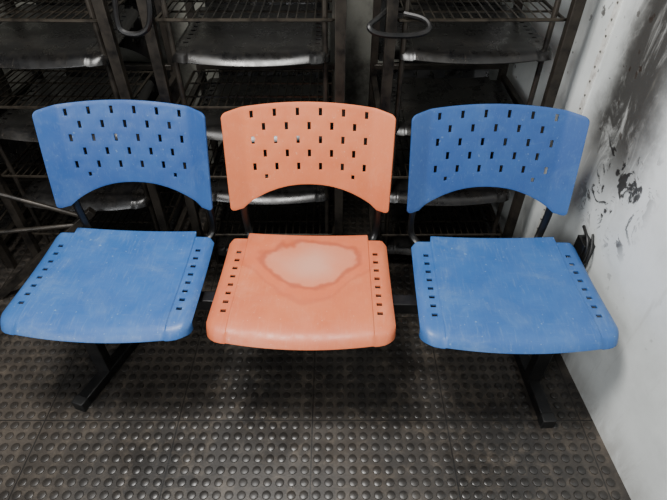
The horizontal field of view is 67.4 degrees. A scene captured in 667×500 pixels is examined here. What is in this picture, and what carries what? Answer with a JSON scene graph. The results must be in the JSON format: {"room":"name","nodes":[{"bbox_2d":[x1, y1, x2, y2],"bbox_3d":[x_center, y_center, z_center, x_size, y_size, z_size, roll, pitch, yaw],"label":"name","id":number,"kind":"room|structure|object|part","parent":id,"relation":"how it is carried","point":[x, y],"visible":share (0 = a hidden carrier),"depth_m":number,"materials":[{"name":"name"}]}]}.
{"room":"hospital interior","nodes":[
{"label":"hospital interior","id":0,"kind":"room"},
{"bbox_2d":[0,0,501,163],"bbox_3d":[-0.779,-1.498,1.813,3.242,2.700,0.100,0,42,0],"label":"wall","id":1,"kind":"structure","parent":0,"point":[359,13],"depth_m":2.30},
{"bbox_2d":[0,164,630,499],"bbox_3d":[-0.700,0.697,1.435,3.600,0.064,3.600,0,42,0],"label":"floor","id":2,"kind":"structure","parent":0,"point":[193,416],"depth_m":1.56,"materials":[{"name":"rubber"}]},
{"bbox_2d":[0,68,44,268],"bbox_3d":[-1.626,-0.581,1.915,0.592,1.200,0.676,-1,42,-1],"label":"metal rack","id":3,"kind":"object","parent":2,"relation":"on","point":[6,222],"visible":0.41,"depth_m":2.23,"materials":[{"name":"grey metal"}]},
{"bbox_3d":[-1.640,-0.681,2.149,0.478,0.232,0.126,-1,33,-1],"label":"backrest","id":4,"kind":"part","parent":3,"relation":"part of","materials":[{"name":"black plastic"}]},
{"bbox_3d":[-1.626,-0.126,2.177,0.489,0.054,0.414,-1,42,-1],"label":"seat","id":5,"kind":"part","parent":3,"relation":"part of","materials":[{"name":"black metal"}]},
{"bbox_3d":[-1.641,-0.479,2.325,0.478,0.232,0.126,-1,35,-1],"label":"backrest","id":6,"kind":"part","parent":3,"relation":"part of","materials":[{"name":"black metal"}]},
{"bbox_2d":[0,192,95,298],"bbox_3d":[-1.142,-0.085,1.792,0.581,0.620,0.083,-7,43,-8],"label":"metal frame","id":7,"kind":"object","parent":2,"relation":"on","point":[90,212],"visible":0.79,"depth_m":1.79,"materials":[{"name":"grey metal"}]},
{"bbox_2d":[0,0,187,257],"bbox_3d":[-0.921,-0.601,1.893,0.592,1.260,0.683,1,42,1],"label":"metal rack","id":8,"kind":"object","parent":2,"relation":"on","point":[82,38],"visible":0.56,"depth_m":1.77,"materials":[{"name":"grey metal"}]},
{"bbox_3d":[-0.918,-0.699,1.630,0.489,0.054,0.414,2,45,2],"label":"seat","id":9,"kind":"part","parent":8,"relation":"part of","materials":[{"name":"black plastic"}]},
{"bbox_3d":[-0.928,-0.513,1.808,0.489,0.054,0.414,1,44,1],"label":"seat","id":10,"kind":"part","parent":8,"relation":"part of","materials":[{"name":"black plastic"}]},
{"bbox_3d":[-0.925,-0.302,1.979,0.489,0.054,0.414,1,46,1],"label":"seat","id":11,"kind":"part","parent":8,"relation":"part of","materials":[{"name":"black plastic"}]},
{"bbox_3d":[-0.923,-0.880,1.978,0.478,0.232,0.126,1,30,1],"label":"backrest","id":12,"kind":"part","parent":8,"relation":"part of","materials":[{"name":"black plastic"}]},
{"bbox_3d":[-0.920,-0.110,2.158,0.489,0.054,0.414,0,45,1],"label":"seat","id":13,"kind":"part","parent":8,"relation":"part of","materials":[{"name":"black plastic"}]},
{"bbox_3d":[-0.905,-0.683,2.158,0.478,0.232,0.126,1,28,1],"label":"backrest","id":14,"kind":"part","parent":8,"relation":"part of","materials":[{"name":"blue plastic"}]},
{"bbox_3d":[-0.909,-0.473,2.310,0.478,0.232,0.126,1,43,1],"label":"backrest","id":15,"kind":"part","parent":8,"relation":"part of","materials":[{"name":"blue plastic"}]},
{"bbox_2d":[112,0,346,269],"bbox_3d":[-0.285,-0.590,1.881,0.643,1.260,0.723,0,42,0],"label":"metal rack","id":16,"kind":"object","parent":2,"relation":"on","point":[226,38],"visible":0.67,"depth_m":1.68,"materials":[{"name":"grey metal"}]},
{"bbox_3d":[-0.252,-0.704,1.631,0.489,0.054,0.414,1,44,1],"label":"seat","id":17,"kind":"part","parent":16,"relation":"part of","materials":[{"name":"black plastic"}]},
{"bbox_3d":[-0.256,-0.514,1.803,0.489,0.054,0.414,1,44,1],"label":"seat","id":18,"kind":"part","parent":16,"relation":"part of","materials":[{"name":"black plastic"}]},
{"bbox_3d":[-0.252,-0.872,1.954,0.478,0.232,0.126,0,42,0],"label":"backrest","id":19,"kind":"part","parent":16,"relation":"part of","materials":[{"name":"black plastic"}]},
{"bbox_3d":[-0.250,-0.319,1.997,0.489,0.054,0.414,0,42,0],"label":"seat","id":20,"kind":"part","parent":16,"relation":"part of","materials":[{"name":"black plastic"}]},
{"bbox_3d":[-0.254,-0.118,2.173,0.489,0.054,0.414,0,43,0],"label":"seat","id":21,"kind":"part","parent":16,"relation":"part of","materials":[{"name":"black plastic"}]},
{"bbox_3d":[-0.245,-0.680,2.146,0.478,0.232,0.126,0,34,0],"label":"backrest","id":22,"kind":"part","parent":16,"relation":"part of","materials":[{"name":"black plastic"}]},
{"bbox_2d":[0,100,618,427],"bbox_3d":[-0.071,0.071,1.467,1.659,0.835,0.510,1,42,1],"label":"bench","id":23,"kind":"object","parent":2,"relation":"on","point":[519,297],"visible":1,"depth_m":1.42,"materials":[{"name":"blue plastic"}]},
{"bbox_3d":[-0.635,0.093,1.453,0.525,0.054,0.414,2,42,2],"label":"seat","id":24,"kind":"part","parent":23,"relation":"part of","materials":[{"name":"blue plastic"}]},
{"bbox_3d":[-0.589,-0.268,1.437,0.478,0.291,0.126,1,42,1],"label":"backrest","id":25,"kind":"part","parent":23,"relation":"part of","materials":[{"name":"blue plastic"}]},
{"bbox_3d":[-0.084,0.108,1.435,0.507,0.054,0.414,1,42,1],"label":"seat","id":26,"kind":"part","parent":23,"relation":"part of","materials":[{"name":"orange plastic"}]},
{"bbox_3d":[-0.069,-0.260,1.427,0.478,0.291,0.126,1,42,1],"label":"backrest","id":27,"kind":"part","parent":23,"relation":"part of","materials":[{"name":"orange plastic"}]},
{"bbox_3d":[-0.083,0.259,1.594,1.570,0.382,0.398,1,42,1],"label":"frame","id":28,"kind":"part","parent":23,"relation":"part of","materials":[{"name":"black paint"}]},
{"bbox_3d":[0.451,-0.251,1.418,0.478,0.291,0.126,1,42,1],"label":"backrest","id":29,"kind":"part","parent":23,"relation":"part of","materials":[{"name":"blue plastic"}]},
{"bbox_3d":[0.493,0.117,1.426,0.525,0.054,0.414,0,42,0],"label":"seat","id":30,"kind":"part","parent":23,"relation":"part of","materials":[{"name":"blue plastic"}]},
{"bbox_2d":[364,0,586,263],"bbox_3d":[0.392,-0.583,1.873,0.614,1.260,0.721,0,42,0],"label":"metal rack","id":31,"kind":"object","parent":2,"relation":"on","point":[470,37],"visible":0.63,"depth_m":1.77,"materials":[{"name":"grey metal"}]},
{"bbox_3d":[0.419,-0.680,2.145,0.478,0.232,0.126,0,35,0],"label":"backrest","id":32,"kind":"part","parent":31,"relation":"part of","materials":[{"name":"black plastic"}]},
{"bbox_3d":[0.430,-0.124,2.179,0.489,0.054,0.414,-1,42,-1],"label":"seat","id":33,"kind":"part","parent":31,"relation":"part of","materials":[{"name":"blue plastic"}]},
{"bbox_3d":[0.410,-0.879,1.976,0.478,0.232,0.126,0,31,0],"label":"backrest","id":34,"kind":"part","parent":31,"relation":"part of","materials":[{"name":"black plastic"}]},
{"bbox_3d":[0.418,-0.318,1.979,0.489,0.054,0.414,0,44,0],"label":"seat","id":35,"kind":"part","parent":31,"relation":"part of","materials":[{"name":"black plastic"}]},
{"bbox_3d":[0.428,-0.522,1.823,0.489,0.054,0.414,0,41,0],"label":"seat","id":36,"kind":"part","parent":31,"relation":"part of","materials":[{"name":"black plastic"}]},
{"bbox_3d":[0.429,-0.710,1.639,0.489,0.054,0.414,0,43,0],"label":"seat","id":37,"kind":"part","parent":31,"relation":"part of","materials":[{"name":"black plastic"}]},
{"bbox_2d":[489,0,666,499],"bbox_3d":[0.891,-0.294,0.476,0.120,2.700,3.514,-2,42,-3],"label":"wall","id":38,"kind":"structure","parent":0,"point":[619,194],"depth_m":1.38,"materials":[{"name":"white paint"}]},
{"bbox_2d":[533,0,622,237],"bbox_3d":[0.773,-0.899,1.148,0.006,2.700,0.024,0,42,0],"label":"trim","id":39,"kind":"structure","parent":38,"relation":"attached to","point":[617,7],"depth_m":1.46,"materials":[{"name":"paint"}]},
{"bbox_2d":[566,225,595,264],"bbox_3d":[0.776,0.004,1.575,0.036,0.163,0.129,0,42,0],"label":"cable","id":40,"kind":"object","parent":38,"relation":"attached to","point":[584,245],"visible":0.7,"depth_m":1.53,"materials":[{"name":"black plastic"}]}
]}

